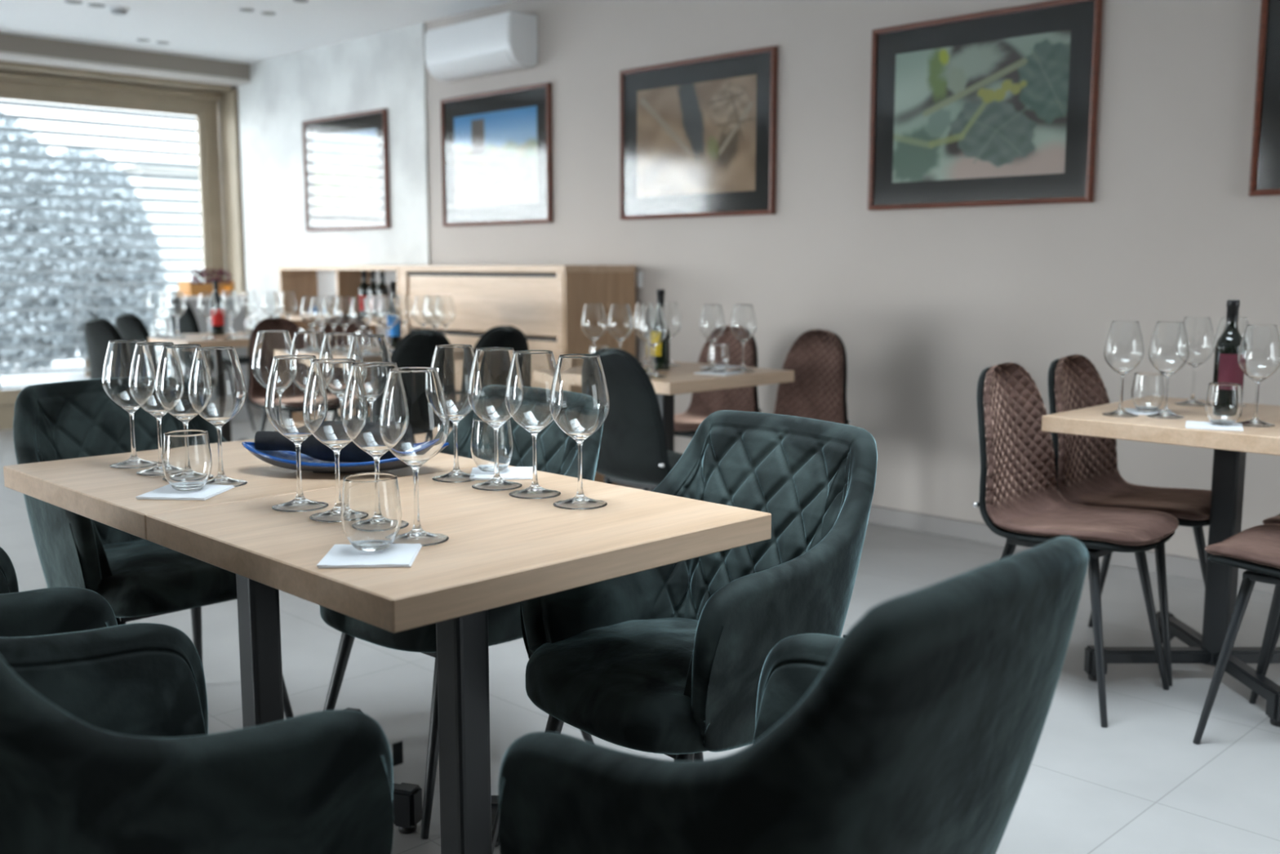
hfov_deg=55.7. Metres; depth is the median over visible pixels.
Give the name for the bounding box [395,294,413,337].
wine glass
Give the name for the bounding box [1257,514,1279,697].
chair
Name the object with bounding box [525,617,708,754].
seat cushion
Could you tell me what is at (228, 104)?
trim
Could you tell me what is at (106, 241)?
tree
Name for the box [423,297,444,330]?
wine glass
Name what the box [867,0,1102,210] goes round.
framed picture
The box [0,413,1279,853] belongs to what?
floor
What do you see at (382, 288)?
wine bottle
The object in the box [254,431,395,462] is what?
folded napkin
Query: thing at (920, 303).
wall
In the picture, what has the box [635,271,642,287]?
light switch
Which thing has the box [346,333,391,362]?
wine glass
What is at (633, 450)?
chair
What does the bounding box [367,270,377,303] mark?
wine bottle
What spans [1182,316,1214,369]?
bowl
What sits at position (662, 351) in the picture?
wine bottle
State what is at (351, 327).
chair
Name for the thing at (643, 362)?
wine glass
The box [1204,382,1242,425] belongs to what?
tumbler
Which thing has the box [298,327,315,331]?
tumbler
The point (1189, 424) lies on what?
paper napkin
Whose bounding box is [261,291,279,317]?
wine glass
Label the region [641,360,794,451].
dining table
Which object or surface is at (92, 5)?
recessed light
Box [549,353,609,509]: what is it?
wine glass
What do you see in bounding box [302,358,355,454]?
bowl
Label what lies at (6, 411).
wall
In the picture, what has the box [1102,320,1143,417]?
wine glass
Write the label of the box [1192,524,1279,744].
chair
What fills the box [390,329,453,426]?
chair
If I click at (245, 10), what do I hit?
recessed light
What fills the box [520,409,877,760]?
armchair
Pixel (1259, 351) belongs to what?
bowl
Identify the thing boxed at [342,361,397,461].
bowl
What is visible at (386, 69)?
wall panel
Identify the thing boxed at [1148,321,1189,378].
bowl
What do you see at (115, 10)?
ceiling spotlight
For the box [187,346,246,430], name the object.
bowl
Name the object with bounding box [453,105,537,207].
print
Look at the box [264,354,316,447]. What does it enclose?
bowl
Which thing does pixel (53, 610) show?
armchair
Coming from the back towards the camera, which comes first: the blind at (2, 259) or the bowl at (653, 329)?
the blind at (2, 259)
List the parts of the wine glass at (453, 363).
stem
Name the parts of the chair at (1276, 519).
leg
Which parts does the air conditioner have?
panel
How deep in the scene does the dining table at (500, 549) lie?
1.92 m
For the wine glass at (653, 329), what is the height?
0.258 m
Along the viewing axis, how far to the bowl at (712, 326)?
4.70 m
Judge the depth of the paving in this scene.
14.38 m
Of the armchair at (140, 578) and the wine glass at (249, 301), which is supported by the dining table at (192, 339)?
the wine glass at (249, 301)
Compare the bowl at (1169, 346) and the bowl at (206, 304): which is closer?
the bowl at (1169, 346)
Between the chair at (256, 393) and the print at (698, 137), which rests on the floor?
the chair at (256, 393)
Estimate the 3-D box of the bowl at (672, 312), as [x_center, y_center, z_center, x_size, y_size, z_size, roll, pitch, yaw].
[0.120,-0.434,4.986,0.103,0.154,0.103,3,8,23]
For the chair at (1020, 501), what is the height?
0.893 m
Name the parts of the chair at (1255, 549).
leg, seat frame, leg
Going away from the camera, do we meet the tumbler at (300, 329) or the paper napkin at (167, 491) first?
the paper napkin at (167, 491)
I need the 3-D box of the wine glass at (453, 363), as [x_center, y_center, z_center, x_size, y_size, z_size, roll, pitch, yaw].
[-0.356,-0.028,2.333,0.103,0.258,0.103,6,10,40]
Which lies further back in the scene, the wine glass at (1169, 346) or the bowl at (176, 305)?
the bowl at (176, 305)
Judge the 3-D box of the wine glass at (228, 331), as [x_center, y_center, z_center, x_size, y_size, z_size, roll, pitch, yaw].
[-2.489,-0.698,7.354,0.103,0.258,0.103,-1,8,-11]
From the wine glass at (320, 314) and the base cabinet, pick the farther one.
the base cabinet
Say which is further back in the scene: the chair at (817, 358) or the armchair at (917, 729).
the chair at (817, 358)
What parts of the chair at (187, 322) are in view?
leg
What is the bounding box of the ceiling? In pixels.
[0,0,517,63]
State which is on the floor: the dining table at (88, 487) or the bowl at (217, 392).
the dining table at (88, 487)
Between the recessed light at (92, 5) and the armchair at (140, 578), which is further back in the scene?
the recessed light at (92, 5)
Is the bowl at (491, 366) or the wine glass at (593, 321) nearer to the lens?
the bowl at (491, 366)
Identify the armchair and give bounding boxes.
[0,546,117,636]
[0,622,403,853]
[13,377,293,718]
[320,410,603,839]
[497,535,1088,853]
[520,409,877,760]
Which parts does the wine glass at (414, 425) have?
stem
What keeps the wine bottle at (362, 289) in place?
on the shelf unit
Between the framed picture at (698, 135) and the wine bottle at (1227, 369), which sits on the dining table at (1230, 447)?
the wine bottle at (1227, 369)
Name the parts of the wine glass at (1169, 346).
stem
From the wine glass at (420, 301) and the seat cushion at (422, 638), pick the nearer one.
the seat cushion at (422, 638)
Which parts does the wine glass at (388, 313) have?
stem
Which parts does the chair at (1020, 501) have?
leg, seat frame, leg, leg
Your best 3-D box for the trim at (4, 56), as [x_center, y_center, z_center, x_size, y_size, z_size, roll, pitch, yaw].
[-5.252,-2.327,7.043,0.265,0.022,6.280,8,11,44]
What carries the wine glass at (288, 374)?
on the dining table at (500, 549)
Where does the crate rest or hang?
on the plant stand
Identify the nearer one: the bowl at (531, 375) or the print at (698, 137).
the bowl at (531, 375)
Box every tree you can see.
[0,109,102,390]
[42,148,168,377]
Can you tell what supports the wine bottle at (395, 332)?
on the dining table
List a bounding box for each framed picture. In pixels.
[302,108,391,231]
[440,82,553,226]
[619,45,777,219]
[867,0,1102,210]
[1248,0,1279,195]
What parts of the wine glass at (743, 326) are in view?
stem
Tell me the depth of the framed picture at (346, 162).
8.30 m
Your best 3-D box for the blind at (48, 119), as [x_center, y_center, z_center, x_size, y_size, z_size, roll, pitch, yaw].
[-4.066,-2.048,9.136,0.100,0.674,1.478,8,11,44]
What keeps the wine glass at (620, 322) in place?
on the dining table at (682, 379)
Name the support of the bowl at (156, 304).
on the wine glass at (156, 304)
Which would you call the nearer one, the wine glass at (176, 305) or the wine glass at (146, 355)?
the wine glass at (146, 355)
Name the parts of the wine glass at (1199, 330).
stem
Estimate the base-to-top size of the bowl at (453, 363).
0.154 m
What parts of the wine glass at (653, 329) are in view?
stem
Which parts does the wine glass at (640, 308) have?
stem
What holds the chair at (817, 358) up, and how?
on the floor
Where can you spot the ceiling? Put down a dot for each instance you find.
(213, 29)
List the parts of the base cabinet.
panel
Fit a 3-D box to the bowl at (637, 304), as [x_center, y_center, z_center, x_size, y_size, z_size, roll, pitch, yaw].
[0.021,-0.444,5.056,0.103,0.154,0.103,1,8,5]
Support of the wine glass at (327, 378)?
on the dining table at (500, 549)
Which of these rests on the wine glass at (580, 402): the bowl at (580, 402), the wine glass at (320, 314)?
the bowl at (580, 402)
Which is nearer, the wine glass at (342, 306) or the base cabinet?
the wine glass at (342, 306)
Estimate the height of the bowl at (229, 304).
0.154 m
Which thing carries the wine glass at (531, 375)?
on the dining table at (500, 549)
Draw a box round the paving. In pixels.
[0,345,90,390]
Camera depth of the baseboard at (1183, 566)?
5.14 m
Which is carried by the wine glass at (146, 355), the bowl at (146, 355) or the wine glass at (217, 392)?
the bowl at (146, 355)
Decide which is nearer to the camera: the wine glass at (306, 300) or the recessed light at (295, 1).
the wine glass at (306, 300)
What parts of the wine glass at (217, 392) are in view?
stem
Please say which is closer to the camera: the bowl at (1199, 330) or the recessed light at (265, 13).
the bowl at (1199, 330)
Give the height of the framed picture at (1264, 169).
0.773 m
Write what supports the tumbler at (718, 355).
on the paper napkin at (708, 372)
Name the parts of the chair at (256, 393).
leg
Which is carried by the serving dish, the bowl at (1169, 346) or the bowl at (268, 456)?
the bowl at (268, 456)
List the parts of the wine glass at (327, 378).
stem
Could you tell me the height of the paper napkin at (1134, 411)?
0.004 m
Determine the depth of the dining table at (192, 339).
6.81 m
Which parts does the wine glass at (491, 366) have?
stem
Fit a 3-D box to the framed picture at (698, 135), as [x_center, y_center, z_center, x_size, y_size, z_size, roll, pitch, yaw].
[0.268,-1.444,6.076,1.036,0.773,0.032,8,11,44]
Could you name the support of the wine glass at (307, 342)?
on the dining table at (88, 487)
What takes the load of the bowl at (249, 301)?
on the wine glass at (249, 301)
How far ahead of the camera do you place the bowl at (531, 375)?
2.12 m
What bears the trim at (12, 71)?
attached to the wall at (6, 411)
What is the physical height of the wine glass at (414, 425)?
0.258 m
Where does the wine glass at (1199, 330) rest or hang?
on the dining table at (1230, 447)
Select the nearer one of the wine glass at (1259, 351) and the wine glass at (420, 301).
the wine glass at (1259, 351)
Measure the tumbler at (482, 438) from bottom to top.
0.104 m
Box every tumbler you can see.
[154,317,169,336]
[161,429,212,490]
[244,317,259,336]
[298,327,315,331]
[341,471,401,551]
[355,330,372,334]
[470,417,514,471]
[588,345,609,354]
[707,343,729,372]
[1131,372,1164,411]
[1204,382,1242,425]
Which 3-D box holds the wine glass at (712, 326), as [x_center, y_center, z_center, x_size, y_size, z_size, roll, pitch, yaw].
[0.283,-0.350,4.747,0.103,0.258,0.103,-3,8,-23]
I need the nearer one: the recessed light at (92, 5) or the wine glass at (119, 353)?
the wine glass at (119, 353)
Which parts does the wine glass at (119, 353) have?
stem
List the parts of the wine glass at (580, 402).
stem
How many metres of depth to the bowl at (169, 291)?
7.02 m
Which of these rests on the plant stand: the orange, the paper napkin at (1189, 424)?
the orange
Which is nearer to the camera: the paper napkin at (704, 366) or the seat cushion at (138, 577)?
the seat cushion at (138, 577)
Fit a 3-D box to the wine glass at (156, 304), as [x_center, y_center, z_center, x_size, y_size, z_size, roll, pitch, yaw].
[-2.814,-0.658,7.060,0.103,0.258,0.103,-2,8,-17]
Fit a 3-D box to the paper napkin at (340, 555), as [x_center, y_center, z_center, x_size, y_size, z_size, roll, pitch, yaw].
[-0.381,0.182,1.718,0.127,0.004,0.126,0,8,-3]
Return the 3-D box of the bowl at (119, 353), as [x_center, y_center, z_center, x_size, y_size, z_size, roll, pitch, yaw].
[-1.046,-0.101,2.483,0.103,0.154,0.103,3,8,23]
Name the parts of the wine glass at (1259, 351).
stem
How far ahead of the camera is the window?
9.35 m
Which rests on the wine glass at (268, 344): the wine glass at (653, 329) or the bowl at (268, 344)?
the bowl at (268, 344)
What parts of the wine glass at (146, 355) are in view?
stem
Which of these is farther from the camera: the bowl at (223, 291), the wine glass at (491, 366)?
the bowl at (223, 291)
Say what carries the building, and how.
on the paving
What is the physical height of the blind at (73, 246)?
0.051 m
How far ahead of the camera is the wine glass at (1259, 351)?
3.08 m
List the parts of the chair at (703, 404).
seat frame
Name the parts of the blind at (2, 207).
ladder cord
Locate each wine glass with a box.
[102,339,157,468]
[128,342,173,475]
[146,291,165,336]
[155,343,213,481]
[166,291,186,336]
[167,292,186,337]
[187,346,247,487]
[197,292,217,339]
[220,292,239,339]
[221,290,238,333]
[240,290,258,333]
[251,329,292,431]
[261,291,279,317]
[264,354,328,511]
[278,291,297,319]
[289,330,325,359]
[300,296,317,327]
[302,358,355,522]
[309,297,331,330]
[319,332,355,359]
[324,296,339,332]
[333,296,351,332]
[342,361,408,528]
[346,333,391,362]
[349,297,372,330]
[369,294,386,333]
[377,297,399,353]
[378,366,449,546]
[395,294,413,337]
[412,296,429,329]
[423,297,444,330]
[425,295,439,329]
[430,344,476,482]
[437,296,455,337]
[467,346,522,490]
[505,350,560,498]
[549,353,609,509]
[581,303,606,345]
[607,303,633,349]
[632,302,653,364]
[634,304,659,373]
[639,306,667,377]
[663,302,681,366]
[698,304,725,371]
[729,304,756,371]
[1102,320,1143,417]
[1146,321,1189,418]
[1175,316,1214,406]
[1213,317,1248,406]
[1235,324,1279,426]
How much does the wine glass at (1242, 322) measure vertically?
0.258 m
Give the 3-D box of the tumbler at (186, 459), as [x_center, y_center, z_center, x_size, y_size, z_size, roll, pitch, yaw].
[-0.824,0.061,2.205,0.086,0.104,0.086,-1,8,-11]
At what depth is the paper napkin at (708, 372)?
4.61 m
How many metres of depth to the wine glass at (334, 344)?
2.70 m
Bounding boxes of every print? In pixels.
[312,128,378,214]
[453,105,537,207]
[636,74,756,197]
[892,29,1071,182]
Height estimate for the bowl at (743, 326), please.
0.154 m
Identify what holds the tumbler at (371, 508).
on the paper napkin at (340, 555)
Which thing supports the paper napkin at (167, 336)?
on the dining table at (192, 339)
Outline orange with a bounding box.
[222,286,232,290]
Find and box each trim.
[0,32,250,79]
[0,51,250,86]
[0,60,231,101]
[218,88,248,373]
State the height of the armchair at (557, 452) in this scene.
0.874 m
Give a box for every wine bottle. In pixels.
[210,280,224,335]
[358,270,368,297]
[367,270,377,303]
[376,270,389,297]
[386,280,401,347]
[650,288,670,369]
[1213,299,1244,417]
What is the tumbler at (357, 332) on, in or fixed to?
on the paper napkin
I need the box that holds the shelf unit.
[277,265,399,343]
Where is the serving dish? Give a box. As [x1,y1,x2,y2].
[241,441,448,472]
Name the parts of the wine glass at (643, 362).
stem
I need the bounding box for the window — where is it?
[0,79,225,404]
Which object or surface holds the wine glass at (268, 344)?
on the dining table at (88, 487)
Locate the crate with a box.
[177,267,235,296]
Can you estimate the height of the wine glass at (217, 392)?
0.258 m
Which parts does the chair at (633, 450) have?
leg, seat frame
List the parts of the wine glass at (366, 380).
stem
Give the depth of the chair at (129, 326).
6.92 m
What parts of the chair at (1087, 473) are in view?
leg, leg, leg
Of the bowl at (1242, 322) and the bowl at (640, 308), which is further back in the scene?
the bowl at (640, 308)
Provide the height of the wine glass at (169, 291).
0.258 m
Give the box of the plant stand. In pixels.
[164,294,249,422]
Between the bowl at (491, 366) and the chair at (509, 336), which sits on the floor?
the chair at (509, 336)
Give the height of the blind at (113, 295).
0.481 m
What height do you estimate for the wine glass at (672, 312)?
0.258 m
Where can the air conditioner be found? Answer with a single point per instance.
(506, 42)
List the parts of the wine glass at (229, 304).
stem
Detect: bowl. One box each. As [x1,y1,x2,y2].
[102,339,146,415]
[128,342,173,420]
[146,291,165,318]
[155,343,201,425]
[166,291,181,308]
[167,292,186,319]
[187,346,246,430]
[197,292,217,320]
[220,292,239,319]
[221,290,235,297]
[240,290,258,315]
[246,444,357,463]
[251,329,292,388]
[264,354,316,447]
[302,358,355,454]
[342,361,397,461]
[378,366,449,471]
[430,344,474,425]
[467,346,514,431]
[505,350,556,437]
[549,353,609,444]
[632,302,653,327]
[634,304,656,345]
[639,306,667,348]
[663,302,681,338]
[698,304,725,343]
[729,304,756,344]
[1103,320,1143,377]
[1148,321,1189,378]
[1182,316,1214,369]
[1213,317,1248,353]
[1237,324,1279,385]
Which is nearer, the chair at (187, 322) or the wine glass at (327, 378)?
the wine glass at (327, 378)
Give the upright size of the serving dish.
0.058 m
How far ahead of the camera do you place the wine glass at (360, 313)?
5.67 m
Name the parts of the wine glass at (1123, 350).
stem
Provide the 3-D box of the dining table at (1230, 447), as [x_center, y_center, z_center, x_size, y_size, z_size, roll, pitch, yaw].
[1.626,0.342,3.377,0.750,0.750,0.720,8,11,44]
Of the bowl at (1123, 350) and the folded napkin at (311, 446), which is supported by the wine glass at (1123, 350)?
the bowl at (1123, 350)
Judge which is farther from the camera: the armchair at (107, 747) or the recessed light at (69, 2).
the recessed light at (69, 2)
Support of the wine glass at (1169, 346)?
on the dining table at (1230, 447)
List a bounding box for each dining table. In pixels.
[3,439,477,833]
[146,465,771,853]
[147,331,249,441]
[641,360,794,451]
[1041,396,1279,726]
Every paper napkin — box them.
[135,484,234,500]
[148,335,171,337]
[316,543,422,568]
[469,466,532,479]
[693,370,744,375]
[699,365,740,368]
[1124,408,1176,414]
[1185,420,1243,431]
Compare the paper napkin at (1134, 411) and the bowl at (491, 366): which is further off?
the paper napkin at (1134, 411)
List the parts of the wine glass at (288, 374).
stem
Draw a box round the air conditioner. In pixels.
[424,11,537,82]
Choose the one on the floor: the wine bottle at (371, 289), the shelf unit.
the shelf unit
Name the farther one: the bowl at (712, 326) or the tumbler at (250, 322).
the tumbler at (250, 322)
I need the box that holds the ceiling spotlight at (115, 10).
[107,5,130,15]
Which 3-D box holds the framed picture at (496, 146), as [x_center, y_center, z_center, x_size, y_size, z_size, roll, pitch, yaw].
[-0.867,-1.594,7.200,1.018,0.773,0.032,8,11,44]
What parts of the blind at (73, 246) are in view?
ladder cord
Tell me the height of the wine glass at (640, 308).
0.258 m
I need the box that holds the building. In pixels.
[113,155,203,335]
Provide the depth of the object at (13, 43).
8.46 m
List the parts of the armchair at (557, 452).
leg, seat frame, leg, leg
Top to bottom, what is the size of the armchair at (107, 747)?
0.874 m
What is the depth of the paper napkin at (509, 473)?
2.38 m
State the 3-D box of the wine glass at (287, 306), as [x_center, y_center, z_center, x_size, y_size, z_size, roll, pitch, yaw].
[-2.051,-0.658,7.060,0.103,0.258,0.103,5,9,33]
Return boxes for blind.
[0,99,199,204]
[0,203,201,238]
[0,244,202,252]
[0,257,203,290]
[0,293,148,363]
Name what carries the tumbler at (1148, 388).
on the paper napkin at (1134, 411)
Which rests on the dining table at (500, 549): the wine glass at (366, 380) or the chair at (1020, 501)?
the wine glass at (366, 380)
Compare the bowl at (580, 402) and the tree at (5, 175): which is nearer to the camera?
the bowl at (580, 402)
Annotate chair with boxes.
[84,317,122,378]
[115,312,151,342]
[168,298,255,431]
[245,317,299,431]
[322,323,373,333]
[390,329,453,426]
[449,325,528,428]
[591,347,682,491]
[643,324,762,490]
[773,329,851,424]
[972,362,1178,727]
[1047,354,1211,685]
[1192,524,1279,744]
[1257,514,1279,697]
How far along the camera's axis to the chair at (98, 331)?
6.29 m
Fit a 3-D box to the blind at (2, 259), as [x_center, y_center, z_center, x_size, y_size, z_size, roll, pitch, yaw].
[-4.081,-1.168,9.238,0.100,0.242,1.516,8,11,44]
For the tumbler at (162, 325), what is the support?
on the paper napkin at (167, 336)
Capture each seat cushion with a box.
[96,538,236,617]
[320,605,436,652]
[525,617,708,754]
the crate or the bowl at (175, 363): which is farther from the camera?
the crate
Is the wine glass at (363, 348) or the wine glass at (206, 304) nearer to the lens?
the wine glass at (363, 348)
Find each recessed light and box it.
[64,0,82,4]
[87,3,105,8]
[136,38,150,41]
[155,41,169,44]
[239,8,253,12]
[260,11,275,15]
[293,0,308,3]
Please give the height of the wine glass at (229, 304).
0.258 m
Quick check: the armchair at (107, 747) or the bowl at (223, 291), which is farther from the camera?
the bowl at (223, 291)
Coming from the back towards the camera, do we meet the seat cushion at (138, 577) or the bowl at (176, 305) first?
the bowl at (176, 305)
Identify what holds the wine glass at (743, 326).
on the dining table at (682, 379)
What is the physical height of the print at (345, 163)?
0.543 m
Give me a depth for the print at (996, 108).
4.95 m
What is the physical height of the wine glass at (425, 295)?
0.258 m
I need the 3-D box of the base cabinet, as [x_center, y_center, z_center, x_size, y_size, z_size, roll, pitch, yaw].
[-0.720,-0.327,6.839,1.471,1.160,0.500,8,11,44]
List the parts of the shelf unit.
panel, panel, panel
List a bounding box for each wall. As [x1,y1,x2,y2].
[0,93,226,430]
[231,0,1279,558]
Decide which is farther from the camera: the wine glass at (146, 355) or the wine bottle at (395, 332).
the wine bottle at (395, 332)
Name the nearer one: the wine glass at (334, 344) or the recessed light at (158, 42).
the wine glass at (334, 344)
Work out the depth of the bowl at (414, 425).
1.76 m
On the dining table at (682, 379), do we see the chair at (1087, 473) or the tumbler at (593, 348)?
the tumbler at (593, 348)
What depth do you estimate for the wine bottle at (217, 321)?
7.17 m
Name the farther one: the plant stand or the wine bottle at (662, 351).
the plant stand
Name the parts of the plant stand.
panel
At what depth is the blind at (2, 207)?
9.18 m
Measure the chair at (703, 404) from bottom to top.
0.893 m
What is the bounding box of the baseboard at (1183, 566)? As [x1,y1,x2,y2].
[248,402,1275,593]
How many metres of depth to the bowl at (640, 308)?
4.64 m
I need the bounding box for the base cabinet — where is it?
[398,265,635,484]
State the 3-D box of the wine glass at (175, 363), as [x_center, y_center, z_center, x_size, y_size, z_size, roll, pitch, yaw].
[-0.877,-0.029,2.336,0.103,0.258,0.103,5,9,32]
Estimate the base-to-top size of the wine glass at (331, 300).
0.258 m
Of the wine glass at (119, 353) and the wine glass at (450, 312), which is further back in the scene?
the wine glass at (450, 312)
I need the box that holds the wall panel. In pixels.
[237,22,431,321]
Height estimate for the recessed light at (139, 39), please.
0.006 m
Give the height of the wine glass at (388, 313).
0.258 m
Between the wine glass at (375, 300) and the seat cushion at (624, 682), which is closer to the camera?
the seat cushion at (624, 682)

